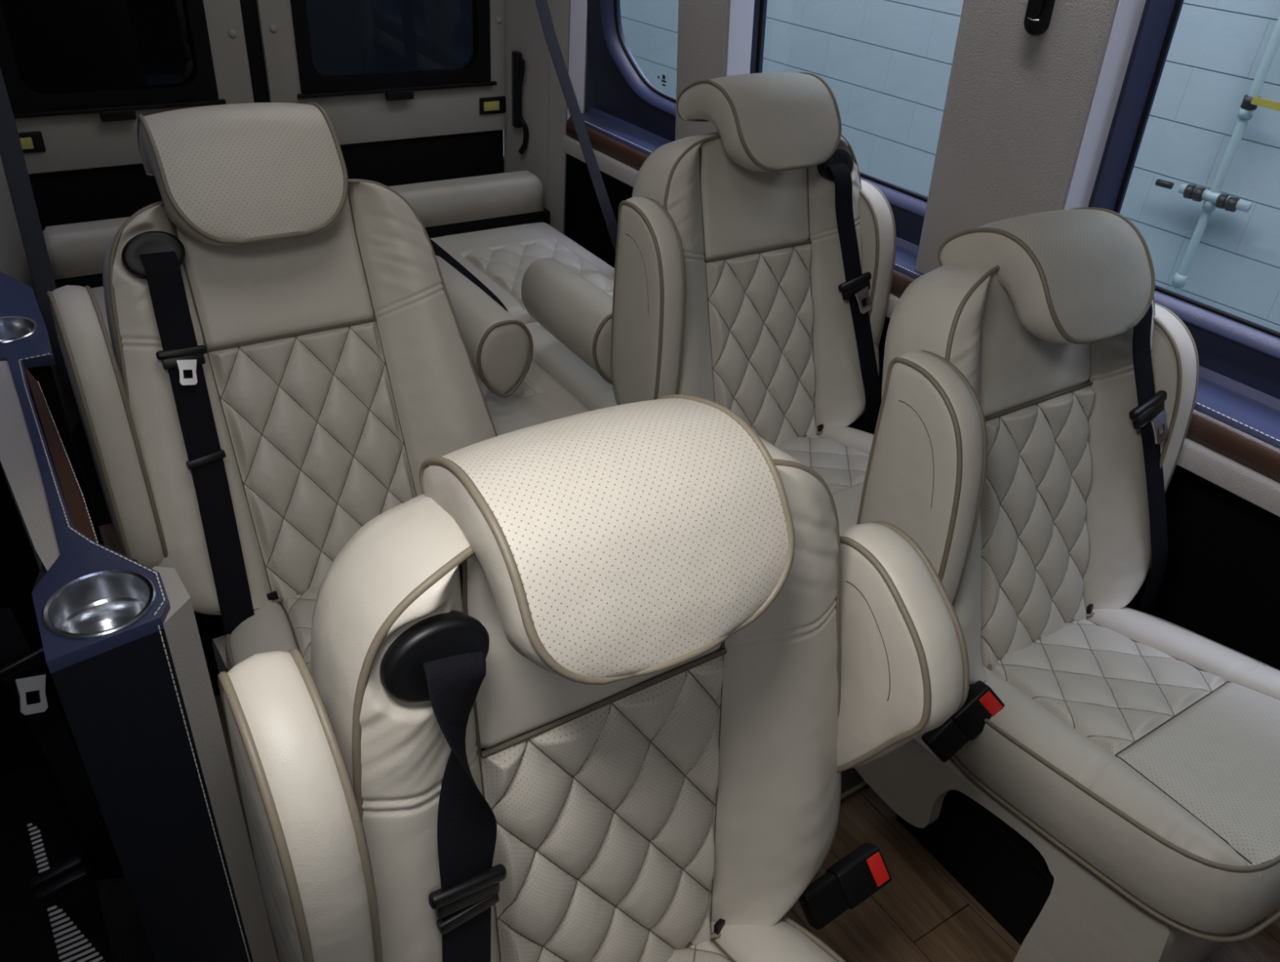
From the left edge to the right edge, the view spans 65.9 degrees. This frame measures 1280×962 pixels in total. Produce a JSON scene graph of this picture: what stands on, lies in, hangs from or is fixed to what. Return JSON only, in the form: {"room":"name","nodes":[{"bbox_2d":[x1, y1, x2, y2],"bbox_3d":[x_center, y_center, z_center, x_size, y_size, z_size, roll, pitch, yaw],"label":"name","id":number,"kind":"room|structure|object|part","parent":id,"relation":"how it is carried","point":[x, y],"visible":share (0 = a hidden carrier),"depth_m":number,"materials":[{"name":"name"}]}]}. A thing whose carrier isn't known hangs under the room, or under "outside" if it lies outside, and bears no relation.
{"room":"vehicle interior","nodes":[
{"label":"vehicle interior","id":0,"kind":"room"},
{"bbox_2d":[0,155,80,432],"bbox_3d":[-1.589,-0.956,2.315,0.012,1.980,0.277,-1,34,-8],"label":"trim","id":1,"kind":"structure","parent":0,"point":[13,260],"depth_m":2.54,"materials":[{"name":"grey plastic"}]},
{"bbox_2d":[0,760,113,961],"bbox_3d":[-1.025,1.188,1.536,0.570,0.020,3.200,-17,40,-29],"label":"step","id":2,"kind":"structure","parent":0,"point":[33,793],"depth_m":2.05,"materials":[{"name":"black plastic"}]},
{"bbox_2d":[26,820,50,874],"bbox_3d":[-1.011,0.614,1.660,0.016,0.013,0.125,-19,40,-31],"label":"ribbed tread","id":3,"kind":"object","parent":2,"relation":"on","point":[36,837],"visible":0.99,"depth_m":1.65,"materials":[{"name":"grey metal"}]},
{"bbox_2d":[46,904,106,961],"bbox_3d":[-0.861,0.721,1.519,0.056,0.013,0.207,-19,40,-31],"label":"ribbed tread","id":4,"kind":"object","parent":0,"point":[72,945],"visible":1,"depth_m":1.52,"materials":[{"name":"grey metal"}]},
{"bbox_2d":[29,855,88,903],"bbox_3d":[-0.938,0.643,1.595,0.075,0.018,0.046,-23,43,-35],"label":"clamp","id":5,"kind":"object","parent":4,"relation":"attached to","point":[70,873],"visible":1,"depth_m":1.59,"materials":[{"name":"black plastic"}]},
{"bbox_2d":[66,418,1279,961],"bbox_3d":[0.084,0.586,2.048,2.070,0.040,4.080,-17,40,-29],"label":"floor","id":6,"kind":"structure","parent":0,"point":[923,913],"depth_m":1.77,"materials":[{"name":"brown wood"}]},
{"bbox_2d":[45,663,124,961],"bbox_3d":[-0.774,0.982,1.586,0.015,0.300,3.200,-17,40,-29],"label":"trim","id":7,"kind":"structure","parent":6,"relation":"attached to","point":[105,904],"depth_m":1.68,"materials":[{"name":"black plastic"}]},
{"bbox_2d":[0,271,278,961],"bbox_3d":[-1.039,0.111,1.855,0.168,0.805,1.580,-17,40,-29],"label":"console","id":8,"kind":"object","parent":6,"relation":"on","point":[123,650],"visible":1,"depth_m":1.27,"materials":[{"name":"blue leather"}]},
{"bbox_3d":[-0.893,-0.005,1.426,0.054,0.095,0.700,-17,40,-29],"label":"beige rail","id":9,"kind":"part","parent":8,"relation":"part of","materials":[{"name":"grey plastic"}]},
{"bbox_2d":[0,606,124,879],"bbox_3d":[-0.887,0.431,1.508,0.071,0.564,0.111,-17,40,-29],"label":"belt","id":10,"kind":"object","parent":8,"relation":"hanging from","point":[20,665],"visible":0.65,"depth_m":1.49,"materials":[{"name":"black fabric"}]},
{"bbox_3d":[-0.594,0.459,1.409,0.038,0.788,0.113,-17,40,-29],"label":"panel","id":11,"kind":"part","parent":8,"relation":"part of","materials":[{"name":"grey plastic"}]},
{"bbox_2d":[46,102,497,672],"bbox_3d":[-0.442,0.116,1.622,0.688,1.218,1.043,-17,40,-29],"label":"seat","id":12,"kind":"object","parent":6,"relation":"on","point":[280,374],"visible":0.58,"depth_m":1.59,"materials":[{"name":"leather"}]},
{"bbox_3d":[-0.806,-0.070,1.505,0.062,0.454,0.225,-17,14,-29],"label":"armrest","id":13,"kind":"part","parent":12,"relation":"part of","materials":[{"name":"leather"}]},
{"bbox_3d":[-0.582,-0.155,1.707,0.617,0.679,0.150,-17,14,-29],"label":"backrest","id":14,"kind":"part","parent":12,"relation":"part of","materials":[{"name":"leather"}]},
{"bbox_2d":[225,647,231,672],"bbox_3d":[-0.371,0.308,1.592,0.520,0.122,0.545,-17,29,-29],"label":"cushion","id":15,"kind":"object","parent":12,"relation":"on","point":[228,650],"depth_m":1.54,"materials":[{"name":"leather"}]},
{"bbox_3d":[-0.595,-0.357,1.623,0.280,0.234,0.032,-17,14,-29],"label":"panel","id":16,"kind":"part","parent":12,"relation":"part of","materials":[{"name":"leather"}]},
{"bbox_3d":[-0.438,0.206,1.652,0.304,0.017,0.280,-17,29,-29],"label":"quilted panel","id":17,"kind":"part","parent":12,"relation":"part of","materials":[{"name":"leather"}]},
{"bbox_3d":[-0.534,-0.035,1.691,0.280,0.436,0.022,-17,14,-29],"label":"quilted panel","id":18,"kind":"part","parent":12,"relation":"part of","materials":[{"name":"leather"}]},
{"bbox_2d":[91,222,617,695],"bbox_3d":[-0.585,-0.284,2.584,1.436,0.707,1.200,-17,40,-29],"label":"bed","id":19,"kind":"object","parent":6,"relation":"on","point":[546,357],"visible":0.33,"depth_m":2.31,"materials":[{"name":"leather"}]},
{"bbox_2d":[429,238,507,311],"bbox_3d":[-0.527,-0.604,2.825,0.049,0.014,0.601,-16,39,-28],"label":"belt","id":20,"kind":"object","parent":19,"relation":"on","point":[438,251],"visible":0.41,"depth_m":2.81,"materials":[{"name":"black fabric"}]},
{"bbox_3d":[-0.401,-0.362,2.255,0.129,0.180,0.426,-17,40,-29],"label":"armrest","id":21,"kind":"part","parent":19,"relation":"part of","materials":[{"name":"leather"}]},
{"bbox_3d":[-0.147,-0.386,2.340,0.129,0.180,0.366,-17,40,-29],"label":"armrest","id":22,"kind":"part","parent":19,"relation":"part of","materials":[{"name":"leather"}]},
{"bbox_2d":[217,394,969,961],"bbox_3d":[0.104,0.571,1.016,0.762,1.217,0.708,-17,40,-29],"label":"seat","id":23,"kind":"object","parent":6,"relation":"on","point":[604,688],"visible":1,"depth_m":0.85,"materials":[{"name":"leather"}]},
{"bbox_3d":[-0.273,0.332,0.816,0.062,0.456,0.199,-17,40,-29],"label":"armrest","id":24,"kind":"part","parent":23,"relation":"part of","materials":[{"name":"leather"}]},
{"bbox_3d":[-0.051,0.284,1.043,0.617,0.679,0.150,-17,32,-29],"label":"backrest","id":25,"kind":"part","parent":23,"relation":"part of","materials":[{"name":"leather"}]},
{"bbox_3d":[-0.025,0.112,0.908,0.280,0.236,0.028,-17,40,-29],"label":"panel","id":26,"kind":"part","parent":23,"relation":"part of","materials":[{"name":"leather"}]},
{"bbox_3d":[-0.023,0.409,1.062,0.280,0.436,0.022,-17,32,-29],"label":"quilted panel","id":27,"kind":"part","parent":23,"relation":"part of","materials":[{"name":"leather"}]},
{"bbox_3d":[0.036,0.631,1.079,0.304,0.017,0.280,-17,29,-29],"label":"quilted panel","id":28,"kind":"part","parent":23,"relation":"part of","materials":[{"name":"leather"}]},
{"bbox_3d":[0.260,0.220,1.129,0.070,0.365,0.233,-17,32,-29],"label":"armrest","id":29,"kind":"part","parent":23,"relation":"part of","materials":[{"name":"leather"}]},
{"bbox_2d":[610,71,896,533],"bbox_3d":[0.344,-0.121,2.051,0.648,1.242,0.819,-17,40,-29],"label":"seat","id":30,"kind":"object","parent":6,"relation":"on","point":[754,263],"visible":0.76,"depth_m":2.03,"materials":[{"name":"leather"}]},
{"bbox_3d":[0.015,-0.309,1.914,0.062,0.453,0.182,-17,40,-29],"label":"armrest","id":31,"kind":"part","parent":30,"relation":"part of","materials":[{"name":"leather"}]},
{"bbox_3d":[0.236,-0.396,2.121,0.617,0.679,0.150,-17,23,-29],"label":"backrest","id":32,"kind":"part","parent":30,"relation":"part of","materials":[{"name":"leather"}]},
{"bbox_3d":[0.241,-0.586,2.012,0.280,0.234,0.032,-17,23,-29],"label":"panel","id":33,"kind":"part","parent":30,"relation":"part of","materials":[{"name":"leather"}]},
{"bbox_3d":[0.274,-0.272,2.122,0.280,0.436,0.022,-17,23,-29],"label":"quilted panel","id":34,"kind":"part","parent":30,"relation":"part of","materials":[{"name":"leather"}]},
{"bbox_3d":[0.352,-0.038,2.112,0.304,0.017,0.280,-17,29,-29],"label":"quilted panel","id":35,"kind":"part","parent":30,"relation":"part of","materials":[{"name":"leather"}]},
{"bbox_3d":[0.495,0.052,1.915,0.394,0.017,0.238,-17,29,-29],"label":"panel","id":36,"kind":"part","parent":30,"relation":"part of","materials":[{"name":"leather"}]},
{"bbox_3d":[0.484,-0.441,2.235,0.062,0.453,0.182,-17,40,-29],"label":"armrest","id":37,"kind":"part","parent":30,"relation":"part of","materials":[{"name":"leather"}]},
{"bbox_2d":[840,767,868,799],"bbox_3d":[0.358,0.474,2.196,1.015,0.018,0.520,-17,40,-29],"label":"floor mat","id":38,"kind":"object","parent":6,"relation":"on","point":[852,781],"visible":0.02,"depth_m":2.00,"materials":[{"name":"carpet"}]},
{"bbox_2d":[854,207,1279,961],"bbox_3d":[0.737,0.251,1.599,0.648,1.185,0.836,-17,40,-29],"label":"seat","id":39,"kind":"object","parent":6,"relation":"on","point":[1104,784],"visible":0.98,"depth_m":1.52,"materials":[{"name":"leather"}]},
{"bbox_3d":[0.408,0.041,1.452,0.062,0.451,0.191,-17,40,-29],"label":"armrest","id":40,"kind":"part","parent":39,"relation":"part of","materials":[{"name":"leather"}]},
{"bbox_3d":[0.629,-0.045,1.658,0.617,0.679,0.150,-17,21,-29],"label":"backrest","id":41,"kind":"part","parent":39,"relation":"part of","materials":[{"name":"leather"}]},
{"bbox_3d":[0.748,0.591,1.791,0.340,0.330,0.520,-17,40,-29],"label":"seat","id":42,"kind":"part","parent":39,"relation":"part of","materials":[{"name":"black plastic"}]},
{"bbox_3d":[0.631,-0.238,1.554,0.280,0.234,0.032,-17,21,-29],"label":"panel","id":43,"kind":"part","parent":39,"relation":"part of","materials":[{"name":"leather"}]},
{"bbox_3d":[0.670,0.079,1.655,0.280,0.436,0.022,-17,21,-29],"label":"quilted panel","id":44,"kind":"part","parent":39,"relation":"part of","materials":[{"name":"leather"}]},
{"bbox_3d":[0.752,0.315,1.638,0.304,0.017,0.280,-17,29,-29],"label":"quilted panel","id":45,"kind":"part","parent":39,"relation":"part of","materials":[{"name":"leather"}]},
{"bbox_2d":[954,686,1279,934],"bbox_3d":[0.819,0.417,1.579,0.520,0.122,0.545,-17,29,-29],"label":"cushion","id":46,"kind":"object","parent":39,"relation":"on","point":[1182,882],"depth_m":1.43,"materials":[{"name":"leather"}]},
{"bbox_3d":[0.878,-0.090,1.772,0.062,0.451,0.191,-17,40,-29],"label":"armrest","id":47,"kind":"part","parent":39,"relation":"part of","materials":[{"name":"leather"}]},
{"bbox_3d":[0.895,0.405,1.442,0.394,0.017,0.238,-17,29,-29],"label":"panel","id":48,"kind":"part","parent":39,"relation":"part of","materials":[{"name":"leather"}]},
{"bbox_2d":[584,0,1279,399],"bbox_3d":[0.919,-0.466,1.901,0.203,1.980,4.039,-20,41,-32],"label":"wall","id":49,"kind":"structure","parent":0,"point":[606,91],"depth_m":2.28,"materials":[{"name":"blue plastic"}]},
{"bbox_2d":[54,208,550,288],"bbox_3d":[-0.980,-0.545,3.111,1.470,0.498,0.200,-17,40,-29],"label":"trim","id":50,"kind":"structure","parent":49,"relation":"attached to","point":[92,281],"depth_m":3.12,"materials":[{"name":"black fabric"}]},
{"bbox_2d":[42,169,544,279],"bbox_3d":[-0.938,-0.774,2.900,1.435,0.112,0.100,-17,40,-29],"label":"roll","id":51,"kind":"object","parent":50,"relation":"on","point":[75,249],"visible":0.46,"depth_m":3.04,"materials":[{"name":"leather"}]},
{"bbox_2d":[511,50,528,154],"bbox_3d":[-0.388,-1.212,3.182,0.059,0.315,0.032,21,37,23],"label":"grab bar","id":52,"kind":"object","parent":49,"relation":"attached to","point":[517,63],"visible":1,"depth_m":3.16,"materials":[{"name":"black plastic"}]},
{"bbox_2d":[503,0,551,209],"bbox_3d":[-0.353,-1.374,3.090,0.172,1.980,0.010,19,36,20],"label":"trim","id":53,"kind":"structure","parent":49,"relation":"attached to","point":[523,33],"depth_m":3.16,"materials":[{"name":"grey plastic"}]},
{"bbox_2d":[547,0,570,234],"bbox_3d":[-0.249,-1.342,3.056,0.065,1.980,0.012,15,35,15],"label":"trim","id":54,"kind":"structure","parent":49,"relation":"attached to","point":[560,9],"depth_m":3.18,"materials":[{"name":"grey plastic"}]},
{"bbox_2d":[566,0,586,135],"bbox_3d":[-0.166,-1.616,2.844,0.055,1.280,0.012,15,35,15],"label":"trim","id":55,"kind":"structure","parent":49,"relation":"attached to","point":[578,11],"depth_m":3.04,"materials":[{"name":"white plastic"}]},
{"bbox_2d":[600,0,675,117],"bbox_3d":[0.055,-1.431,2.618,0.119,0.866,0.558,-20,41,-32],"label":"window frame","id":56,"kind":"structure","parent":49,"relation":"in","point":[620,51],"depth_m":2.91,"materials":[{"name":"blue plastic"}]},
{"bbox_2d":[675,0,754,140],"bbox_3d":[0.186,-1.324,2.366,0.190,1.180,0.198,-17,40,-29],"label":"trim","id":57,"kind":"structure","parent":49,"relation":"attached to","point":[714,37],"depth_m":2.47,"materials":[{"name":"grey plastic"}]},
{"bbox_3d":[0.249,-1.278,2.305,0.167,1.180,0.002,-17,40,-29],"label":"trim","id":58,"kind":"part","parent":57,"relation":"part of","materials":[{"name":"white plastic"}]},
{"bbox_2d":[750,0,928,217],"bbox_3d":[0.544,-1.031,2.095,0.117,0.854,0.918,-20,41,-32],"label":"window frame","id":59,"kind":"structure","parent":49,"relation":"in","point":[898,197],"depth_m":2.33,"materials":[{"name":"blue plastic"}]},
{"bbox_2d":[561,106,1279,516],"bbox_3d":[0.783,-0.289,2.034,0.164,0.140,3.387,-20,41,-32],"label":"window ledge","id":60,"kind":"object","parent":49,"relation":"attached to","point":[1232,442],"visible":0.2,"depth_m":1.75,"materials":[{"name":"blue leather"}]},
{"bbox_2d":[564,153,1279,670],"bbox_3d":[0.913,0.075,2.246,0.066,0.700,3.961,-20,41,-32],"label":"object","id":61,"kind":"structure","parent":49,"relation":"attached to","point":[1220,581],"depth_m":1.95,"materials":[{"name":"black fabric"}]},
{"bbox_2d":[915,0,1146,273],"bbox_3d":[0.736,-0.878,1.772,0.197,1.180,0.312,-17,40,-29],"label":"pillar","id":62,"kind":"structure","parent":49,"relation":"attached to","point":[1027,118],"depth_m":1.85,"materials":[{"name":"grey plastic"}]},
{"bbox_3d":[0.833,-0.804,1.675,0.167,1.180,0.002,-17,40,-29],"label":"trim","id":63,"kind":"part","parent":62,"relation":"part of","materials":[{"name":"white plastic"}]},
{"bbox_2d":[1023,0,1055,35],"bbox_3d":[0.707,-0.860,1.727,0.030,0.148,0.044,-17,40,-29],"label":"belt slot","id":64,"kind":"object","parent":49,"relation":"attached to","point":[1038,13],"visible":1,"depth_m":1.75,"materials":[{"name":"black plastic"}]},
{"bbox_2d":[1092,0,1279,360],"bbox_3d":[1.430,-0.312,1.138,0.117,0.854,1.847,-20,41,-32],"label":"window frame","id":65,"kind":"structure","parent":49,"relation":"in","point":[1162,18],"depth_m":1.77,"materials":[{"name":"blue plastic"}]},
{"bbox_3d":[-1.452,-0.723,1.986,0.060,1.980,1.080,-17,40,-29],"label":"wall","id":66,"kind":"structure","parent":0,"visible":0},
{"bbox_2d":[0,463,54,776],"bbox_3d":[-1.428,-0.269,1.584,0.535,2.280,0.040,-17,40,-29],"label":"trim","id":67,"kind":"structure","parent":66,"relation":"attached to","point":[20,748],"depth_m":2.06,"materials":[{"name":"black plastic"}]},
{"bbox_3d":[-1.099,-0.663,3.179,1.800,0.600,0.040,-17,40,-29],"label":"wall","id":68,"kind":"structure","parent":0,"visible":0},
{"bbox_2d":[0,0,253,231],"bbox_3d":[-1.348,-1.103,2.563,0.633,1.980,0.078,-17,40,-29],"label":"door","id":69,"kind":"structure","parent":68,"relation":"in","point":[78,76],"depth_m":2.60,"materials":[{"name":"beige plastic"}]},
{"bbox_3d":[-1.359,-1.350,2.390,0.452,0.800,0.004,-17,40,-29],"label":"pane","id":70,"kind":"part","parent":69,"relation":"part of","materials":[{"name":"black glass"}]},
{"bbox_2d":[240,0,270,102],"bbox_3d":[-1.075,-1.200,2.742,0.046,1.980,0.038,-17,40,-29],"label":"trim","id":71,"kind":"structure","parent":68,"relation":"attached to","point":[249,10],"depth_m":2.73,"materials":[{"name":"black rubber"}]},
{"bbox_2d":[256,0,506,186],"bbox_3d":[-0.737,-1.291,2.919,0.738,1.980,0.078,-17,40,-29],"label":"door","id":72,"kind":"structure","parent":68,"relation":"in","point":[411,91],"depth_m":2.99,"materials":[{"name":"beige plastic"}]},
{"bbox_3d":[-0.709,-1.550,2.769,0.548,0.800,0.004,-17,40,-29],"label":"pane","id":73,"kind":"part","parent":72,"relation":"part of","materials":[{"name":"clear glass"}]},
{"bbox_3d":[0.219,-1.066,0.910,1.900,0.020,4.050,-17,40,-29],"label":"ceiling","id":74,"kind":"structure","parent":0,"visible":0},
{"bbox_2d":[0,67,73,395],"bbox_3d":[-1.269,-0.869,1.885,0.047,1.443,0.326,-14,38,-26],"label":"belt","id":75,"kind":"object","parent":74,"relation":"hanging from","point":[11,153],"visible":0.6,"depth_m":2.02,"materials":[{"name":"grey fabric"}]},
{"bbox_2d":[535,0,617,251],"bbox_3d":[-0.246,-1.307,2.573,0.610,1.463,0.054,20,37,21],"label":"belt","id":76,"kind":"object","parent":74,"relation":"hanging from","point":[542,6],"visible":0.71,"depth_m":2.72,"materials":[{"name":"grey fabric"}]},
{"label":"outside","id":77,"kind":"structure","parent":0,"visible":0},
{"bbox_3d":[-0.483,0.762,2.774,10.500,0.020,11.500,-17,40,-29],"label":"floor","id":78,"kind":"structure","parent":77,"visible":0},
{"bbox_2d":[620,0,1279,332],"bbox_3d":[1.933,-2.009,3.795,0.100,4.237,9.500,-21,42,-33],"label":"wall","id":79,"kind":"structure","parent":78,"relation":"on","point":[886,64],"depth_m":3.98,"materials":[{"name":"blue"}]},
{"bbox_2d":[1155,14,1279,293],"bbox_3d":[2.212,-1.757,3.333,0.085,3.900,0.359,-17,40,-29],"label":"pipe","id":80,"kind":"object","parent":79,"relation":"attached to","point":[1212,199],"visible":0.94,"depth_m":3.69,"materials":[{"name":"white painted metal"},{"name":"black plastic"},{"name":"yellow painted metal"}]},
{"bbox_3d":[2.227,-1.329,3.490,0.008,0.028,0.126,-21,42,-33],"label":"lever","id":81,"kind":"part","parent":80,"relation":"part of","materials":[{"name":"yellow"}]}
]}

